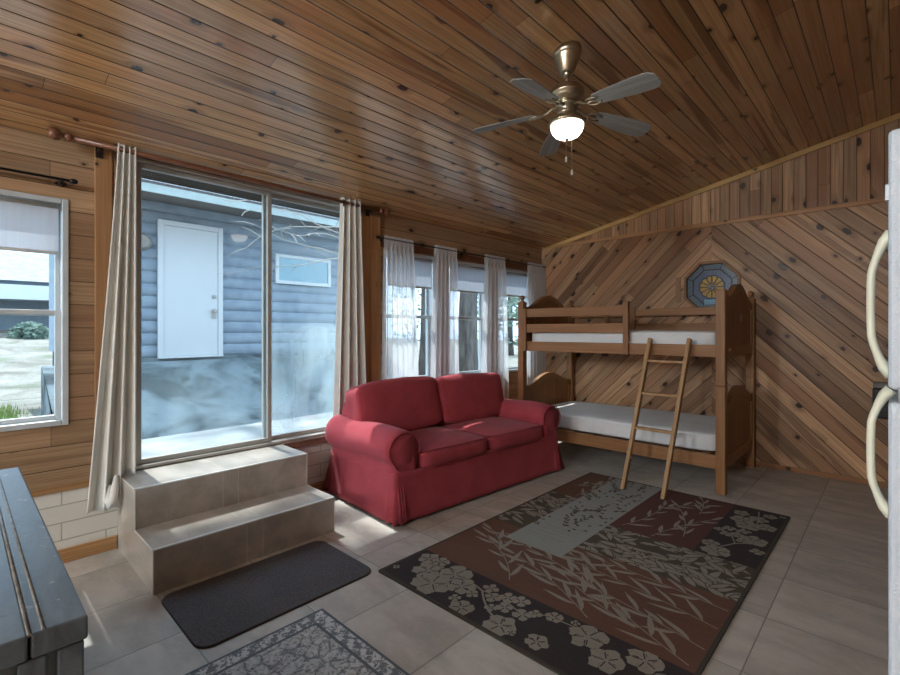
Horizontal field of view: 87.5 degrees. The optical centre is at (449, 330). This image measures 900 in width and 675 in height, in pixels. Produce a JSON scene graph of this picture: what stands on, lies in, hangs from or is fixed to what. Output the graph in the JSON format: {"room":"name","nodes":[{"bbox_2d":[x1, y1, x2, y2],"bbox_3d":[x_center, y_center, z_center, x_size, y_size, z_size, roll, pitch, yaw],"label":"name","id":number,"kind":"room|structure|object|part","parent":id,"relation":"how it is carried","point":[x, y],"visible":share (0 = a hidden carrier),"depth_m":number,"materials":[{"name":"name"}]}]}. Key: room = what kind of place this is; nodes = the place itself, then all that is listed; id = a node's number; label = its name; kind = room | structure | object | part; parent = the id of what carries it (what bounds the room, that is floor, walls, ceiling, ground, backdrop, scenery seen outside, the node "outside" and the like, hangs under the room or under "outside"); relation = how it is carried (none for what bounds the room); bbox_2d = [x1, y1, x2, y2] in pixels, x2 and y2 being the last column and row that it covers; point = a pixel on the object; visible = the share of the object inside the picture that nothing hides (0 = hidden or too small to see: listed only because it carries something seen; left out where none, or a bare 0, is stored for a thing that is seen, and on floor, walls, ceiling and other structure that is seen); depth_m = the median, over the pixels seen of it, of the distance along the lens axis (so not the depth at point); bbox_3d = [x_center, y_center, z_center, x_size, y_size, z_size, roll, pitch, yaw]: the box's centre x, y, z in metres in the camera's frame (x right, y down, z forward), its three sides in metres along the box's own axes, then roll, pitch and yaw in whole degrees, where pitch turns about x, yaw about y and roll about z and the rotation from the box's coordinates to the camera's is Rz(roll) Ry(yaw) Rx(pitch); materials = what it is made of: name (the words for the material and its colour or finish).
{"room":"cabin living room","nodes":[
{"label":"cabin living room","id":0,"kind":"room"},
{"bbox_2d":[0,125,541,549],"bbox_3d":[-2.949,0.120,2.287,0.120,2.560,12.450,0,0,44],"label":"wall","id":1,"kind":"structure","parent":0,"point":[52,456],"depth_m":2.88,"materials":[{"name":"brown wood"}]},
{"bbox_2d":[0,189,68,431],"bbox_3d":[-2.701,-0.115,2.537,0.120,1.366,0.991,0,0,44],"label":"window","id":2,"kind":"structure","parent":1,"relation":"in","point":[60,312],"depth_m":2.85,"materials":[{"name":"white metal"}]},
{"bbox_3d":[-2.723,-0.429,2.558,0.025,0.674,0.927,0,0,44],"label":"sash","id":3,"kind":"part","parent":2,"relation":"part of","materials":[{"name":"white metal"}]},
{"bbox_2d":[0,196,60,254],"bbox_3d":[-2.672,-0.609,2.510,0.043,0.306,0.919,0,0,44],"label":"roller blind","id":4,"kind":"object","parent":2,"relation":"attached to","point":[29,226],"visible":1,"depth_m":2.73,"materials":[{"name":"white fabric"}]},
{"bbox_3d":[-2.701,0.205,2.538,0.026,0.662,0.927,0,0,44],"label":"sash","id":5,"kind":"part","parent":2,"relation":"part of","materials":[{"name":"white metal"}]},
{"bbox_2d":[0,167,77,186],"bbox_3d":[-2.671,-0.893,2.436,0.077,0.046,1.170,0,0,44],"label":"curtain rod","id":6,"kind":"object","parent":1,"relation":"attached to","point":[72,181],"visible":1,"depth_m":2.73,"materials":[{"name":"black metal"}]},
{"bbox_3d":[-2.654,-0.900,2.421,0.016,0.016,1.090,0,0,44],"label":"rod","id":7,"kind":"part","parent":6,"relation":"part of","materials":[{"name":"black metal"}]},
{"bbox_2d":[30,480,89,496],"bbox_3d":[-3.608,0.949,1.499,0.012,0.038,4.000,0,0,44],"label":"trim","id":8,"kind":"structure","parent":1,"relation":"attached to","point":[77,485],"depth_m":2.82,"materials":[{"name":"brown wood"}]},
{"bbox_2d":[95,148,116,415],"bbox_3d":[-2.160,-0.107,3.014,0.022,2.095,0.190,0,0,44],"label":"trim","id":9,"kind":"structure","parent":1,"relation":"attached to","point":[103,167],"depth_m":2.96,"materials":[{"name":"brown wood"}]},
{"bbox_2d":[57,480,324,562],"bbox_3d":[-2.941,1.357,2.196,0.018,0.085,12.330,0,0,44],"label":"baseboard","id":10,"kind":"structure","parent":1,"relation":"attached to","point":[72,553],"depth_m":2.93,"materials":[{"name":"brown wood"}]},
{"bbox_2d":[47,128,389,215],"bbox_3d":[-1.473,-1.132,3.636,0.116,0.094,2.512,0,0,44],"label":"curtain rod","id":11,"kind":"object","parent":1,"relation":"attached to","point":[53,133],"visible":1,"depth_m":3.24,"materials":[{"name":"brown wood"}]},
{"bbox_2d":[86,143,136,513],"bbox_3d":[-2.094,-0.040,2.916,0.123,2.279,0.260,0,0,44],"label":"drape","id":12,"kind":"object","parent":11,"relation":"hanging from","point":[114,440],"visible":1,"depth_m":2.95,"materials":[{"name":"beige fabric"}]},
{"bbox_2d":[333,197,366,416],"bbox_3d":[-0.873,0.009,4.269,0.132,2.382,0.397,0,0,44],"label":"drape","id":13,"kind":"object","parent":11,"relation":"hanging from","point":[350,354],"visible":0.7,"depth_m":4.22,"materials":[{"name":"beige fabric"}]},
{"bbox_2d":[136,157,339,469],"bbox_3d":[-1.521,-0.117,3.779,0.130,2.069,1.776,0,0,44],"label":"door","id":14,"kind":"structure","parent":1,"relation":"in","point":[267,193],"depth_m":3.73,"materials":[{"name":"metal"}]},
{"bbox_3d":[-1.780,-0.117,3.480,0.032,2.023,0.940,0,0,44],"label":"sliding panel","id":15,"kind":"part","parent":14,"relation":"part of","materials":[{"name":"glass"}]},
{"bbox_3d":[-1.233,-0.117,4.119,0.032,2.023,0.840,0,0,44],"label":"fixed panel","id":16,"kind":"part","parent":14,"relation":"part of","materials":[{"name":"glass"}]},
{"bbox_2d":[281,435,326,448],"bbox_3d":[-1.101,0.947,4.118,0.035,0.057,0.790,0,0,44],"label":"trim","id":17,"kind":"structure","parent":1,"relation":"attached to","point":[321,439],"depth_m":3.97,"materials":[{"name":"brown wood"}]},
{"bbox_2d":[361,214,379,382],"bbox_3d":[-0.757,-0.080,4.480,0.035,2.040,0.210,0,0,44],"label":"trim","id":18,"kind":"structure","parent":1,"relation":"attached to","point":[370,225],"depth_m":4.47,"materials":[{"name":"brown wood"}]},
{"bbox_2d":[383,249,433,376],"bbox_3d":[-0.449,-0.135,4.905,0.120,1.346,0.706,0,0,44],"label":"window","id":19,"kind":"structure","parent":1,"relation":"in","point":[428,292],"depth_m":5.12,"materials":[{"name":"white metal"}]},
{"bbox_3d":[-0.471,-0.455,4.926,0.025,0.642,0.642,0,0,44],"label":"sash","id":20,"kind":"part","parent":19,"relation":"part of","materials":[{"name":"white metal"}]},
{"bbox_2d":[414,257,432,288],"bbox_3d":[-0.420,-0.612,4.878,0.043,0.321,0.634,0,0,44],"label":"roller blind","id":21,"kind":"object","parent":19,"relation":"attached to","point":[423,267],"visible":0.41,"depth_m":5.00,"materials":[{"name":"white fabric"}]},
{"bbox_3d":[-0.450,0.169,4.906,0.026,0.674,0.642,0,0,44],"label":"sash","id":22,"kind":"part","parent":19,"relation":"part of","materials":[{"name":"white metal"}]},
{"bbox_2d":[380,241,527,270],"bbox_3d":[0.311,-0.853,5.617,0.016,0.065,2.890,0,0,44],"label":"trim","id":23,"kind":"structure","parent":1,"relation":"attached to","point":[421,250],"depth_m":5.49,"materials":[{"name":"brown wood"}]},
{"bbox_2d":[376,236,544,267],"bbox_3d":[0.296,-0.889,5.556,0.077,0.046,2.940,0,0,44],"label":"curtain rod","id":24,"kind":"object","parent":1,"relation":"attached to","point":[377,237],"visible":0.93,"depth_m":5.25,"materials":[{"name":"black metal"}]},
{"bbox_2d":[382,235,418,379],"bbox_3d":[-0.481,0.056,4.704,0.047,1.969,0.515,0,0,44],"label":"sheer curtain","id":25,"kind":"object","parent":24,"relation":"hanging from","point":[399,313],"visible":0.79,"depth_m":4.68,"materials":[{"name":"white fabric"}]},
{"bbox_2d":[430,245,458,377],"bbox_3d":[-0.067,0.056,5.141,0.053,1.969,0.470,0,0,44],"label":"sheer curtain","id":26,"kind":"object","parent":24,"relation":"hanging from","point":[445,321],"visible":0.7,"depth_m":5.14,"materials":[{"name":"white fabric"}]},
{"bbox_2d":[481,254,508,398],"bbox_3d":[0.550,0.056,5.791,0.053,1.969,0.560,0,0,44],"label":"sheer curtain","id":27,"kind":"object","parent":24,"relation":"hanging from","point":[494,359],"visible":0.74,"depth_m":5.78,"materials":[{"name":"white fabric"}]},
{"bbox_2d":[527,262,545,383],"bbox_3d":[1.171,0.056,6.443,0.054,1.969,0.452,0,0,44],"label":"sheer curtain","id":28,"kind":"object","parent":24,"relation":"hanging from","point":[536,360],"visible":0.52,"depth_m":6.44,"materials":[{"name":"white fabric"}]},
{"bbox_2d":[457,260,484,373],"bbox_3d":[0.172,-0.135,5.557,0.120,1.346,0.706,0,0,44],"label":"window","id":29,"kind":"structure","parent":1,"relation":"in","point":[479,318],"depth_m":5.77,"materials":[{"name":"white metal"}]},
{"bbox_3d":[0.149,-0.455,5.578,0.025,0.642,0.642,0,0,44],"label":"sash","id":30,"kind":"part","parent":29,"relation":"part of","materials":[{"name":"white metal"}]},
{"bbox_3d":[0.171,0.169,5.558,0.026,0.674,0.642,0,0,44],"label":"sash","id":31,"kind":"part","parent":29,"relation":"part of","materials":[{"name":"white metal"}]},
{"bbox_2d":[458,264,483,293],"bbox_3d":[0.200,-0.612,5.530,0.043,0.321,0.634,0,0,44],"label":"roller blind","id":32,"kind":"object","parent":29,"relation":"attached to","point":[470,278],"visible":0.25,"depth_m":5.55,"materials":[{"name":"white fabric"}]},
{"bbox_2d":[506,268,527,371],"bbox_3d":[0.792,-0.135,6.209,0.120,1.346,0.706,0,0,44],"label":"window","id":33,"kind":"structure","parent":1,"relation":"in","point":[511,369],"depth_m":6.26,"materials":[{"name":"white metal"}]},
{"bbox_3d":[0.791,0.169,6.210,0.026,0.674,0.642,0,0,44],"label":"sash","id":34,"kind":"part","parent":33,"relation":"part of","materials":[{"name":"white metal"}]},
{"bbox_2d":[506,271,526,297],"bbox_3d":[0.820,-0.612,6.182,0.043,0.321,0.634,0,0,44],"label":"roller blind","id":35,"kind":"object","parent":33,"relation":"attached to","point":[516,283],"visible":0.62,"depth_m":6.22,"materials":[{"name":"white fabric"}]},
{"bbox_2d":[0,0,899,248],"bbox_3d":[-1.229,-1.703,0.831,4.960,1.207,12.950,0,0,44],"label":"ceiling","id":36,"kind":"structure","parent":0,"point":[374,103],"depth_m":2.92,"materials":[{"name":"brown wood"}]},
{"bbox_2d":[472,41,661,174],"bbox_3d":[0.675,-1.257,2.700,1.078,0.774,1.069,0,0,44],"label":"ceiling fan","id":37,"kind":"object","parent":36,"relation":"hanging from","point":[567,125],"visible":1,"depth_m":2.67,"materials":[{"name":"gold metal"}]},
{"bbox_3d":[0.333,-1.252,2.844,0.395,0.006,0.130,-7,11,17],"label":"blade","id":38,"kind":"part","parent":37,"relation":"part of","materials":[{"name":"grey wood"}]},
{"bbox_3d":[0.453,-1.252,2.448,0.130,0.006,0.395,16,16,36],"label":"blade","id":39,"kind":"part","parent":37,"relation":"part of","materials":[{"name":"grey wood"}]},
{"bbox_3d":[0.678,-1.252,3.099,0.130,0.006,0.395,-13,-6,-2],"label":"blade","id":40,"kind":"part","parent":37,"relation":"part of","materials":[{"name":"grey wood"}]},
{"bbox_3d":[0.681,-1.157,2.734,0.188,0.080,0.188,0,0,44],"label":"lamp shade","id":41,"kind":"part","parent":37,"relation":"part of","materials":[{"name":"white glass"}]},
{"bbox_3d":[1.029,-1.252,2.843,0.395,0.006,0.130,7,-15,-17],"label":"blade","id":42,"kind":"part","parent":37,"relation":"part of","materials":[{"name":"grey wood"}]},
{"bbox_3d":[0.898,-1.252,2.440,0.130,0.006,0.395,16,-3,-37],"label":"blade","id":43,"kind":"part","parent":37,"relation":"part of","materials":[{"name":"grey wood"}]},
{"bbox_2d":[63,441,887,674],"bbox_3d":[-1.299,1.500,0.649,4.770,0.200,12.550,0,0,44],"label":"floor","id":44,"kind":"structure","parent":0,"point":[818,603],"depth_m":2.48,"materials":[{"name":"tile"}]},
{"bbox_2d":[0,467,87,674],"bbox_3d":[-1.615,0.998,1.242,1.575,0.804,0.815,0,0,44],"label":"table","id":45,"kind":"object","parent":44,"relation":"on","point":[44,619],"visible":1,"depth_m":1.06,"materials":[{"name":"wood"}]},
{"bbox_2d":[117,444,334,595],"bbox_3d":[-1.480,1.161,3.163,0.801,0.478,1.108,0,0,44],"label":"entry steps","id":46,"kind":"structure","parent":44,"relation":"on","point":[178,524],"depth_m":2.94,"materials":[{"name":"tile"}]},
{"bbox_2d":[161,541,370,648],"bbox_3d":[-0.979,1.395,2.594,0.606,0.010,0.956,0,0,44],"label":"door mat","id":47,"kind":"object","parent":44,"relation":"on","point":[211,612],"visible":1,"depth_m":2.51,"materials":[{"name":"rubber"}]},
{"bbox_2d":[185,608,409,674],"bbox_3d":[-0.513,1.396,1.730,1.060,0.007,0.740,0,0,44],"label":"rug","id":48,"kind":"object","parent":44,"relation":"on","point":[317,643],"visible":1,"depth_m":2.01,"materials":[{"name":"grey fabric"}]},
{"bbox_2d":[322,373,564,527],"bbox_3d":[0.021,0.903,4.390,2.122,0.962,1.055,0,0,-42],"label":"sofa","id":49,"kind":"object","parent":44,"relation":"on","point":[404,449],"visible":1,"depth_m":3.98,"materials":[{"name":"red fabric"}]},
{"bbox_3d":[-0.643,0.902,3.773,0.309,0.360,0.944,0,0,-42],"label":"arm","id":50,"kind":"part","parent":49,"relation":"part of"},
{"bbox_2d":[345,376,442,430],"bbox_3d":[-0.484,0.678,4.254,0.930,0.518,0.336,0,0,-42],"label":"cushion","id":51,"kind":"object","parent":49,"relation":"on","point":[415,403],"depth_m":4.12,"materials":[{"name":"red fabric"}]},
{"bbox_3d":[-0.631,1.010,3.783,0.206,0.222,0.937,0,0,-42],"label":"arm panel","id":52,"kind":"part","parent":49,"relation":"part of","materials":[{"name":"red fabric"}]},
{"bbox_2d":[409,427,486,467],"bbox_3d":[-0.172,0.977,4.034,0.794,0.200,0.751,0,0,-42],"label":"seat cushion","id":53,"kind":"object","parent":49,"relation":"on","point":[439,447],"depth_m":3.82,"materials":[{"name":"red fabric"}]},
{"bbox_2d":[435,373,503,425],"bbox_3d":[0.188,0.685,4.853,0.935,0.511,0.340,0,0,-42],"label":"cushion","id":54,"kind":"object","parent":49,"relation":"on","point":[464,397],"depth_m":4.69,"materials":[{"name":"red fabric"}]},
{"bbox_2d":[441,417,541,449],"bbox_3d":[0.396,0.977,4.553,0.788,0.201,0.750,0,0,-42],"label":"seat cushion","id":55,"kind":"object","parent":49,"relation":"on","point":[502,433],"depth_m":4.38,"materials":[{"name":"red fabric"}]},
{"bbox_3d":[0.696,0.901,4.997,0.306,0.360,0.944,0,0,-42],"label":"arm","id":56,"kind":"part","parent":49,"relation":"part of"},
{"bbox_3d":[0.685,1.010,4.986,0.207,0.223,0.935,0,0,-42],"label":"arm panel","id":57,"kind":"part","parent":49,"relation":"part of","materials":[{"name":"red fabric"}]},
{"bbox_2d":[378,472,789,674],"bbox_3d":[1.066,1.394,3.127,1.610,0.012,2.620,0,0,44],"label":"area rug","id":58,"kind":"object","parent":44,"relation":"on","point":[587,575],"visible":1,"depth_m":2.70,"materials":[{"name":"brown fabric"}]},
{"bbox_2d":[620,338,691,498],"bbox_3d":[1.819,0.725,4.145,0.452,1.327,0.488,0,0,44],"label":"ladder","id":59,"kind":"object","parent":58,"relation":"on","point":[685,362],"visible":1,"depth_m":4.13,"materials":[{"name":"brown wood"}]},
{"bbox_2d":[518,284,755,495],"bbox_3d":[1.965,0.480,5.147,2.135,1.840,1.197,0,0,44],"label":"bunk bed","id":60,"kind":"object","parent":44,"relation":"on","point":[735,312],"visible":0.91,"depth_m":4.73,"materials":[{"name":"brown wood"}]},
{"bbox_3d":[0.840,0.532,5.459,0.075,1.735,0.075,0,0,44],"label":"post","id":61,"kind":"part","parent":60,"relation":"part of","materials":[{"name":"brown wood"}]},
{"bbox_3d":[0.858,-0.013,5.391,0.034,0.485,0.022,0,0,44],"label":"guard post","id":62,"kind":"part","parent":60,"relation":"part of","materials":[{"name":"brown wood"}]},
{"bbox_3d":[1.223,0.850,5.862,0.032,0.670,1.035,0,0,44],"label":"panel","id":63,"kind":"part","parent":60,"relation":"part of","materials":[{"name":"brown wood"}]},
{"bbox_3d":[1.223,-0.105,5.862,0.032,0.670,1.035,0,0,44],"label":"panel","id":64,"kind":"part","parent":60,"relation":"part of","materials":[{"name":"brown wood"}]},
{"bbox_3d":[1.238,-0.105,5.847,0.010,0.670,1.035,0,0,44],"label":"panel frame","id":65,"kind":"part","parent":60,"relation":"part of","materials":[{"name":"brown wood"}]},
{"bbox_3d":[1.238,0.850,5.847,0.010,0.670,1.035,0,0,44],"label":"panel frame","id":66,"kind":"part","parent":60,"relation":"part of","materials":[{"name":"brown wood"}]},
{"bbox_3d":[1.605,0.532,6.264,0.075,1.735,0.075,0,0,44],"label":"post","id":67,"kind":"part","parent":60,"relation":"part of","materials":[{"name":"brown wood"}]},
{"bbox_3d":[1.283,-0.030,5.019,1.170,0.095,0.024,0,0,44],"label":"guard rail","id":68,"kind":"part","parent":60,"relation":"part of","materials":[{"name":"brown wood"}]},
{"bbox_3d":[1.283,-0.205,5.019,1.170,0.094,0.024,0,0,44],"label":"guard rail","id":69,"kind":"part","parent":60,"relation":"part of","materials":[{"name":"brown wood"}]},
{"bbox_3d":[1.953,-0.085,5.875,0.044,0.390,0.020,0,0,44],"label":"guard post","id":70,"kind":"part","parent":60,"relation":"part of","materials":[{"name":"brown wood"}]},
{"bbox_3d":[1.587,0.174,4.750,1.985,0.108,0.028,0,0,44],"label":"rail","id":71,"kind":"part","parent":60,"relation":"part of","materials":[{"name":"brown wood"}]},
{"bbox_2d":[532,330,715,344],"bbox_3d":[1.970,0.088,5.152,1.970,0.194,1.027,0,0,44],"label":"mattress","id":72,"kind":"object","parent":60,"relation":"on","point":[700,337],"visible":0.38,"depth_m":4.58,"materials":[{"name":"white fabric"}]},
{"bbox_3d":[1.720,-0.030,4.588,0.054,0.520,0.046,0,0,44],"label":"guard post","id":73,"kind":"part","parent":60,"relation":"part of","materials":[{"name":"brown wood"}]},
{"bbox_3d":[2.200,-0.085,5.641,0.044,0.390,0.020,0,0,44],"label":"guard post","id":74,"kind":"part","parent":60,"relation":"part of","materials":[{"name":"brown wood"}]},
{"bbox_2d":[552,401,715,450],"bbox_3d":[1.969,0.991,5.151,1.969,0.188,1.024,0,0,44],"label":"mattress","id":75,"kind":"object","parent":60,"relation":"on","point":[695,431],"visible":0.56,"depth_m":4.79,"materials":[{"name":"white fabric"}]},
{"bbox_3d":[1.587,1.135,4.750,1.985,0.120,0.028,0,0,44],"label":"rail","id":76,"kind":"part","parent":60,"relation":"part of","materials":[{"name":"brown wood"}]},
{"bbox_3d":[2.339,-0.217,5.541,1.985,0.085,0.024,0,0,44],"label":"guard rail","id":77,"kind":"part","parent":60,"relation":"part of","materials":[{"name":"brown wood"}]},
{"bbox_3d":[2.339,-0.043,5.541,1.985,0.085,0.024,0,0,44],"label":"guard rail","id":78,"kind":"part","parent":60,"relation":"part of","materials":[{"name":"brown wood"}]},
{"bbox_3d":[2.333,0.522,4.040,0.075,1.755,0.075,0,0,44],"label":"post","id":79,"kind":"part","parent":60,"relation":"part of","materials":[{"name":"brown wood"}]},
{"bbox_3d":[2.715,-0.105,4.442,0.032,0.670,1.035,0,0,44],"label":"panel","id":80,"kind":"part","parent":60,"relation":"part of","materials":[{"name":"brown wood"}]},
{"bbox_3d":[2.715,0.850,4.442,0.032,0.670,1.035,0,0,44],"label":"panel","id":81,"kind":"part","parent":60,"relation":"part of","materials":[{"name":"brown wood"}]},
{"bbox_3d":[2.731,-0.105,4.427,0.010,0.670,1.035,0,0,44],"label":"panel frame","id":82,"kind":"part","parent":60,"relation":"part of","materials":[{"name":"brown wood"}]},
{"bbox_3d":[2.731,0.850,4.427,0.010,0.670,1.035,0,0,44],"label":"panel frame","id":83,"kind":"part","parent":60,"relation":"part of","materials":[{"name":"brown wood"}]},
{"bbox_3d":[3.098,0.532,4.844,0.075,1.735,0.075,0,0,44],"label":"post","id":84,"kind":"part","parent":60,"relation":"part of","materials":[{"name":"brown wood"}]},
{"bbox_2d":[866,128,899,674],"bbox_3d":[1.225,0.535,0.789,0.765,1.730,0.728,0,0,44],"label":"refrigerator","id":85,"kind":"object","parent":44,"relation":"on","point":[890,238],"visible":1,"depth_m":0.77,"materials":[{"name":"white metal"}]},
{"bbox_3d":[0.736,-0.045,0.800,0.040,0.252,0.029,0,0,44],"label":"handle","id":86,"kind":"part","parent":85,"relation":"part of","materials":[{"name":"plastic"}]},
{"bbox_3d":[0.735,0.204,0.801,0.040,0.224,0.029,0,0,44],"label":"handle","id":87,"kind":"part","parent":85,"relation":"part of","materials":[{"name":"plastic"}]},
{"bbox_3d":[0.989,0.713,1.014,0.057,1.194,0.728,0,0,44],"label":"fridge door","id":88,"kind":"part","parent":85,"relation":"part of","materials":[{"name":"white metal"}]},
{"bbox_3d":[0.989,-0.117,1.014,0.057,0.426,0.728,0,0,44],"label":"freezer door","id":89,"kind":"part","parent":85,"relation":"part of","materials":[{"name":"white metal"}]},
{"bbox_2d":[542,119,899,481],"bbox_3d":[2.984,-0.361,5.152,4.770,3.523,0.120,0,0,44],"label":"wall","id":90,"kind":"structure","parent":0,"point":[817,370],"depth_m":4.73,"materials":[{"name":"brown wood"}]},
{"bbox_2d":[676,277,680,302],"bbox_3d":[2.627,-0.470,5.406,0.058,0.290,0.005,0,0,44],"label":"trim","id":91,"kind":"structure","parent":90,"relation":"attached to","point":[678,280],"depth_m":5.40,"materials":[{"name":"brown wood"}]},
{"bbox_2d":[684,260,740,306],"bbox_3d":[2.879,-0.485,5.172,0.564,0.564,0.036,0,0,44],"label":"window","id":92,"kind":"structure","parent":90,"relation":"in","point":[701,284],"depth_m":5.20,"materials":[{"name":"blue glass"}]},
{"bbox_3d":[2.875,-0.322,5.183,0.130,0.057,0.007,0,0,44],"label":"clear glass","id":93,"kind":"part","parent":92,"relation":"part of","materials":[{"name":"glass"}]},
{"bbox_3d":[2.888,-0.485,5.182,0.379,0.379,0.006,0,0,44],"label":"glass","id":94,"kind":"part","parent":92,"relation":"part of","materials":[{"name":"multicoloured glass"}]},
{"bbox_2d":[541,197,884,249],"bbox_3d":[2.945,-1.175,5.096,4.550,0.044,0.016,0,0,44],"label":"trim","id":95,"kind":"structure","parent":90,"relation":"attached to","point":[882,199],"depth_m":4.98,"materials":[{"name":"brown wood"}]},
{"bbox_2d":[548,113,899,249],"bbox_3d":[2.986,-1.615,5.053,4.430,0.968,0.022,0,0,44],"label":"trim","id":96,"kind":"structure","parent":90,"relation":"attached to","point":[895,117],"depth_m":4.94,"materials":[{"name":"brown wood"}]},
{"bbox_2d":[560,429,887,487],"bbox_3d":[2.952,1.375,5.091,4.532,0.050,0.014,0,0,44],"label":"baseboard","id":97,"kind":"structure","parent":90,"relation":"attached to","point":[739,460],"depth_m":4.55,"materials":[{"name":"brown wood"}]},
{"bbox_2d":[872,381,888,418],"bbox_3d":[3.866,0.613,4.154,0.195,0.315,0.110,0,0,44],"label":"wall box","id":98,"kind":"object","parent":90,"relation":"attached to","point":[877,386],"visible":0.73,"depth_m":4.15,"materials":[{"name":"black metal"}]},
{"label":"outside","id":99,"kind":"structure","parent":0,"visible":0},
{"bbox_2d":[41,354,334,438],"bbox_3d":[-2.484,1.025,7.159,2.360,1.150,5.450,0,0,44],"label":"bank","id":100,"kind":"object","parent":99,"point":[183,396],"visible":0.31,"depth_m":6.80,"materials":[{"name":"snow"}]},
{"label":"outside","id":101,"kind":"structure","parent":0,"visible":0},
{"bbox_2d":[0,330,51,400],"bbox_3d":[-39.645,0.650,13.968,50.600,1.700,45.600,0,0,44],"label":"slope","id":102,"kind":"structure","parent":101,"point":[21,360],"depth_m":13.56,"materials":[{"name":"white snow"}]},
{"bbox_2d":[0,251,48,329],"bbox_3d":[-22.247,-2.075,23.918,13.100,4.050,15.000,0,0,44],"label":"house","id":103,"kind":"structure","parent":102,"relation":"on","point":[24,277],"depth_m":20.65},
{"bbox_2d":[6,321,48,338],"bbox_3d":[-16.604,-0.030,18.600,1.380,0.734,1.346,0,0,-15],"label":"bush","id":104,"kind":"object","parent":102,"relation":"on","point":[24,330],"visible":0.99,"depth_m":18.32,"materials":[{"name":"green plant"}]},
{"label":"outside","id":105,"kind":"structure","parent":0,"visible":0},
{"bbox_2d":[0,338,517,418],"bbox_3d":[-22.887,1.552,32.118,69.870,0.295,105.000,0,0,44],"label":"yard","id":106,"kind":"structure","parent":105,"point":[35,403],"depth_m":9.11,"materials":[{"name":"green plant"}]},
{"bbox_2d":[0,402,39,419],"bbox_3d":[-7.121,1.340,7.266,1.227,0.140,5.101,0,0,-42],"label":"grass tufts","id":107,"kind":"object","parent":106,"relation":"on","point":[3,410],"visible":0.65,"depth_m":7.89,"materials":[{"name":"green plant"}]},
{"bbox_2d":[49,179,339,365],"bbox_3d":[-4.771,-0.675,9.644,6.100,4.350,5.640,0,0,44],"label":"house","id":108,"kind":"structure","parent":106,"relation":"on","point":[191,310],"depth_m":7.62,"materials":[{"name":"blue wood"}]},
{"bbox_3d":[-4.003,-0.625,7.288,0.060,2.070,0.925,0,0,44],"label":"door frame","id":109,"kind":"part","parent":108,"relation":"part of","materials":[{"name":"white wood"}]},
{"bbox_3d":[-4.014,-0.602,7.298,0.029,1.960,0.769,0,0,44],"label":"door","id":110,"kind":"part","parent":108,"relation":"part of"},
{"bbox_3d":[-3.746,-0.277,7.489,0.095,0.154,0.070,0,0,44],"label":"door knob","id":111,"kind":"part","parent":108,"relation":"part of","materials":[{"name":"metal"}]},
{"bbox_2d":[142,412,332,457],"bbox_3d":[-1.905,1.187,4.296,1.125,0.434,3.200,0,0,44],"label":"patio slab","id":112,"kind":"object","parent":106,"relation":"on","point":[157,446],"visible":0.04,"depth_m":4.36,"materials":[{"name":"white concrete"}]},
{"bbox_2d":[211,192,339,273],"bbox_3d":[-2.513,-0.680,6.613,1.966,4.202,2.077,0,0,14],"label":"bare tree","id":113,"kind":"object","parent":106,"relation":"on","point":[326,226],"visible":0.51,"depth_m":6.51,"materials":[{"name":"grey plant"}]},
{"bbox_2d":[416,288,420,340],"bbox_3d":[-1.399,-0.677,17.595,1.969,4.208,1.922,0,0,44],"label":"young tree","id":114,"kind":"object","parent":106,"relation":"on","point":[419,309],"visible":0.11,"depth_m":17.53,"materials":[{"name":"grey plant"}]},
{"bbox_2d":[418,288,425,375],"bbox_3d":[-0.926,-3.578,14.972,2.344,10.006,2.318,0,0,44],"label":"tree","id":115,"kind":"object","parent":106,"relation":"on","point":[421,364],"visible":0.02,"depth_m":14.77,"materials":[{"name":"grey plant"}]},
{"bbox_2d":[459,292,477,371],"bbox_3d":[0.429,-3.203,10.026,2.151,9.272,2.148,0,0,44],"label":"tree","id":116,"kind":"object","parent":106,"relation":"on","point":[468,302],"visible":0.02,"depth_m":9.91,"materials":[{"name":"grey plant"}]},
{"bbox_2d":[477,296,517,355],"bbox_3d":[3.508,-3.075,27.065,4.879,9.014,4.677,0,0,44],"label":"evergreen tree","id":117,"kind":"object","parent":106,"relation":"on","point":[511,343],"visible":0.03,"depth_m":26.95,"materials":[{"name":"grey plant"}]},
{"bbox_2d":[477,296,517,326],"bbox_3d":[1.472,-0.879,16.364,1.901,4.604,1.861,0,0,44],"label":"young tree","id":118,"kind":"object","parent":106,"relation":"on","point":[513,299],"visible":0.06,"depth_m":16.35,"materials":[{"name":"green plant"}]},
{"bbox_2d":[507,297,519,336],"bbox_3d":[4.705,-2.577,21.795,4.880,8.009,4.887,0,0,44],"label":"evergreen tree","id":119,"kind":"object","parent":106,"relation":"on","point":[517,300],"visible":0.04,"depth_m":21.59,"materials":[{"name":"green plant"}]}
]}

